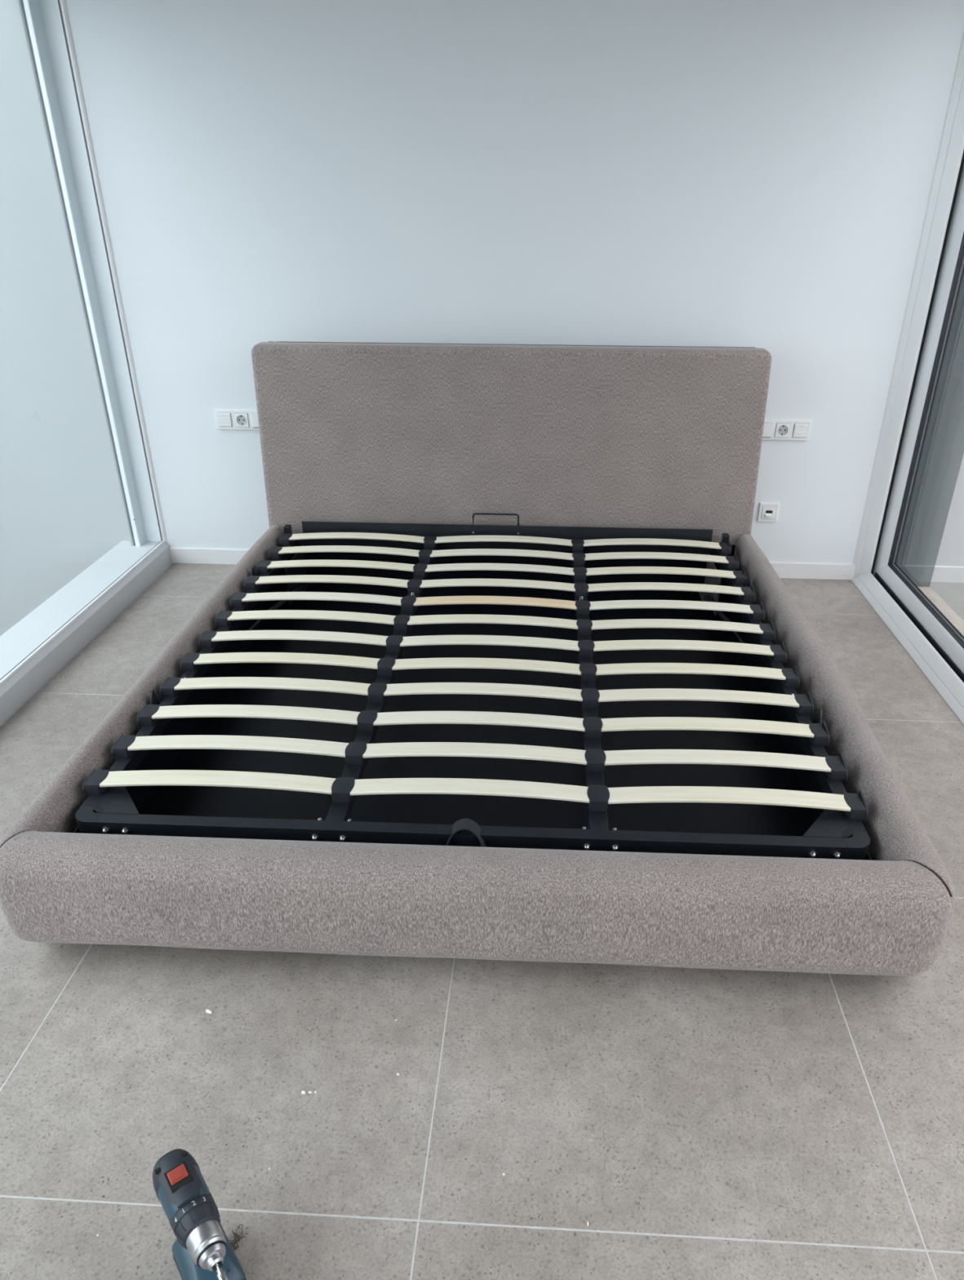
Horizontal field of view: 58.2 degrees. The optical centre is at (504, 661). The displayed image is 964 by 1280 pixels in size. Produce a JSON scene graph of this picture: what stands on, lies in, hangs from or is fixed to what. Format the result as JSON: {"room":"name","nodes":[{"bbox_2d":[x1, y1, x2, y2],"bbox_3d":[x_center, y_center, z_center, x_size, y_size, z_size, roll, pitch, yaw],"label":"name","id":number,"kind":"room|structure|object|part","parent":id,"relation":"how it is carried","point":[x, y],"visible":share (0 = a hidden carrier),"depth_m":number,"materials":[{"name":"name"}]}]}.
{"room":"bedroom","nodes":[
{"label":"bedroom","id":0,"kind":"room"},
{"bbox_2d":[0,563,963,1279],"bbox_3d":[1.112,1.000,1.339,5.640,0.120,5.800,2,28,3],"label":"floor","id":1,"kind":"structure","parent":0,"point":[701,1123],"depth_m":1.59,"materials":[{"name":"tile"}]},
{"bbox_2d":[152,1148,246,1279],"bbox_3d":[-0.437,0.853,1.259,0.075,0.199,0.235,-20,34,-33],"label":"cordless drill","id":2,"kind":"object","parent":1,"relation":"on","point":[202,1249],"visible":1,"depth_m":1.24,"materials":[{"name":"blue plastic"}]},
{"bbox_2d":[166,1164,188,1185],"bbox_3d":[-0.475,0.745,1.258,0.025,0.009,0.021,-20,34,-33],"label":"switch","id":3,"kind":"object","parent":2,"relation":"attached to","point":[176,1174],"depth_m":1.26,"materials":[{"name":"red plastic"}]},
{"bbox_3d":[-0.443,0.889,1.287,0.073,0.040,0.115,-20,34,-33],"label":"handle","id":4,"kind":"part","parent":2,"relation":"part of","materials":[{"name":"blue plastic"}]},
{"bbox_2d":[205,1008,212,1013],"bbox_3d":[-0.596,0.703,1.743,0.015,0.006,0.008,12,30,21],"label":"crumb","id":5,"kind":"object","parent":1,"relation":"on","point":[207,1011],"visible":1,"depth_m":1.74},
{"bbox_2d":[229,1224,248,1249],"bbox_3d":[-0.422,0.905,1.357,0.029,0.012,0.046,9,29,16],"label":"dry fibres","id":6,"kind":"object","parent":1,"relation":"on","point":[233,1233],"visible":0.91,"depth_m":1.36,"materials":[{"name":"grey"}]},
{"bbox_2d":[0,341,955,975],"bbox_3d":[-0.022,-0.251,2.504,1.985,0.977,2.124,1,28,2],"label":"upholstered bed","id":7,"kind":"object","parent":1,"relation":"on","point":[508,663],"visible":1,"depth_m":2.36,"materials":[{"name":"fabric"}]},
{"bbox_3d":[-0.848,0.308,1.933,0.109,0.005,0.102,1,28,2],"label":"gusset plate","id":8,"kind":"part","parent":7,"relation":"part of","materials":[{"name":"black metal"}]},
{"bbox_3d":[-0.972,0.016,2.659,0.090,0.250,2.002,1,28,2],"label":"rail","id":9,"kind":"part","parent":7,"relation":"part of","materials":[{"name":"fabric"}]},
{"bbox_3d":[-0.808,-0.341,3.356,0.006,0.145,0.260,2,28,2],"label":"hinge plate","id":10,"kind":"part","parent":7,"relation":"part of","materials":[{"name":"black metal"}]},
{"bbox_3d":[-0.043,-0.046,2.639,1.710,0.035,1.815,1,28,2],"label":"slat frame","id":11,"kind":"part","parent":7,"relation":"part of","materials":[{"name":"black metal"}]},
{"bbox_3d":[-0.083,0.494,1.777,1.910,0.249,0.137,1,28,2],"label":"footboard","id":12,"kind":"part","parent":7,"relation":"part of","materials":[{"name":"fabric"}]},
{"bbox_3d":[-0.034,0.114,2.718,1.810,0.012,1.920,1,28,2],"label":"board","id":13,"kind":"part","parent":7,"relation":"part of","materials":[{"name":"beige wood"}]},
{"bbox_3d":[0.003,-0.503,3.386,1.604,0.067,0.004,1,28,2],"label":"head panel","id":14,"kind":"part","parent":7,"relation":"part of","materials":[{"name":"black metal"}]},
{"bbox_3d":[0.013,-0.755,3.387,1.950,0.916,0.090,1,28,2],"label":"headboard","id":15,"kind":"part","parent":7,"relation":"part of","materials":[{"name":"fabric"}]},
{"bbox_3d":[0.790,-0.299,3.295,0.006,0.145,0.260,2,28,2],"label":"hinge plate","id":16,"kind":"part","parent":7,"relation":"part of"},
{"bbox_3d":[0.687,0.348,1.875,0.109,0.005,0.102,1,28,2],"label":"gusset plate","id":17,"kind":"part","parent":7,"relation":"part of","materials":[{"name":"black metal"}]},
{"bbox_3d":[0.906,0.065,2.588,0.122,0.250,2.002,2,28,3],"label":"rail","id":18,"kind":"part","parent":7,"relation":"part of","materials":[{"name":"fabric"}]},
{"bbox_2d":[912,581,963,635],"bbox_3d":[1.586,0.966,1.292,0.170,0.012,5.600,2,28,3],"label":"threshold strip","id":19,"kind":"object","parent":1,"relation":"on","point":[926,588],"visible":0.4,"depth_m":3.52,"materials":[{"name":"beige stone"}]},
{"bbox_2d":[0,0,963,635],"bbox_3d":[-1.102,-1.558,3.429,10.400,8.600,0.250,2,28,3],"label":"wall","id":20,"kind":"structure","parent":0,"point":[698,173],"depth_m":3.18,"materials":[{"name":"white paint"}]},
{"bbox_2d":[213,408,259,430],"bbox_3d":[-1.104,-1.003,3.574,0.180,0.082,0.016,2,28,3],"label":"switch plate","id":21,"kind":"object","parent":20,"relation":"attached to","point":[245,420],"visible":0.94,"depth_m":3.57,"materials":[{"name":"white plastic"}]},
{"bbox_2d":[217,413,232,426],"bbox_3d":[-1.157,-1.001,3.576,0.055,0.055,0.005,2,28,3],"label":"switch","id":22,"kind":"object","parent":21,"relation":"attached to","point":[224,420],"depth_m":3.57,"materials":[{"name":"plastic"}]},
{"bbox_2d":[251,413,258,427],"bbox_3d":[-1.015,-0.996,3.568,0.055,0.057,0.008,2,28,3],"label":"rocker switch","id":23,"kind":"object","parent":21,"relation":"attached to","point":[255,423],"depth_m":3.57,"materials":[{"name":"white plastic"}]},
{"bbox_2d":[169,546,856,579],"bbox_3d":[0.014,-0.435,3.812,3.022,0.071,0.012,2,28,3],"label":"baseboard","id":24,"kind":"structure","parent":20,"relation":"attached to","point":[792,570],"depth_m":3.76,"materials":[{"name":"white paint"}]},
{"bbox_2d":[757,502,779,521],"bbox_3d":[1.111,-0.628,3.637,0.081,0.081,0.022,2,28,3],"label":"outlet","id":25,"kind":"object","parent":20,"relation":"attached to","point":[768,512],"visible":1,"depth_m":3.63,"materials":[{"name":"white plastic"}]},
{"bbox_2d":[762,419,812,440],"bbox_3d":[1.132,-0.934,3.476,0.187,0.082,0.016,2,28,3],"label":"switch plate","id":26,"kind":"object","parent":20,"relation":"attached to","point":[773,429],"visible":0.94,"depth_m":3.47,"materials":[{"name":"white plastic"}]},
{"bbox_2d":[762,422,773,437],"bbox_3d":[1.046,-0.932,3.478,0.055,0.057,0.008,2,28,3],"label":"rocker switch","id":27,"kind":"object","parent":26,"relation":"attached to","point":[768,427],"depth_m":3.47,"materials":[{"name":"white plastic"}]},
{"bbox_2d":[792,423,808,437],"bbox_3d":[1.188,-0.929,3.472,0.055,0.055,0.005,2,28,3],"label":"switch","id":28,"kind":"object","parent":26,"relation":"attached to","point":[799,430],"depth_m":3.47,"materials":[{"name":"plastic"}]},
{"bbox_2d":[850,32,963,725],"bbox_3d":[1.435,-0.204,0.689,0.148,2.620,5.580,2,28,3],"label":"door","id":29,"kind":"structure","parent":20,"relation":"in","point":[931,641],"depth_m":3.25,"materials":[{"name":"white metal"}]},
{"bbox_3d":[1.465,0.007,0.782,0.048,2.100,5.550,2,28,3],"label":"sash","id":30,"kind":"part","parent":29,"relation":"part of","materials":[{"name":"white metal"}]},
{"bbox_2d":[897,564,963,582],"bbox_3d":[2.879,-0.350,3.683,2.400,0.071,0.012,2,28,3],"label":"baseboard","id":31,"kind":"structure","parent":20,"relation":"attached to","point":[929,573],"depth_m":3.72,"materials":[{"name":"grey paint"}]},
{"bbox_2d":[901,307,963,586],"bbox_3d":[1.728,-1.478,3.077,0.180,2.620,0.010,2,28,3],"label":"door frame","id":32,"kind":"structure","parent":20,"relation":"attached to","point":[963,308],"depth_m":3.43,"materials":[{"name":"grey metal"}]},
{"bbox_3d":[-1.773,2.229,2.171,0.118,3.099,5.600,2,28,3],"label":"wall","id":33,"kind":"structure","parent":0,"visible":0},
{"bbox_2d":[0,0,172,724],"bbox_3d":[-1.744,-0.298,0.831,0.215,2.620,5.580,2,28,3],"label":"window","id":34,"kind":"structure","parent":33,"relation":"in","point":[37,646],"depth_m":3.26,"materials":[{"name":"grey paint"}]},
{"bbox_3d":[-1.800,0.804,1.423,0.115,0.076,5.580,2,28,3],"label":"sill","id":35,"kind":"part","parent":34,"relation":"part of","materials":[{"name":"grey paint"}]},
{"bbox_3d":[-1.631,-1.421,3.353,0.011,2.034,0.063,2,28,3],"label":"post","id":36,"kind":"part","parent":34,"relation":"part of","materials":[{"name":"white metal"}]},
{"bbox_3d":[-1.602,-1.419,3.349,0.019,2.034,0.068,2,28,3],"label":"post","id":37,"kind":"part","parent":34,"relation":"part of","materials":[{"name":"white metal"}]}
]}

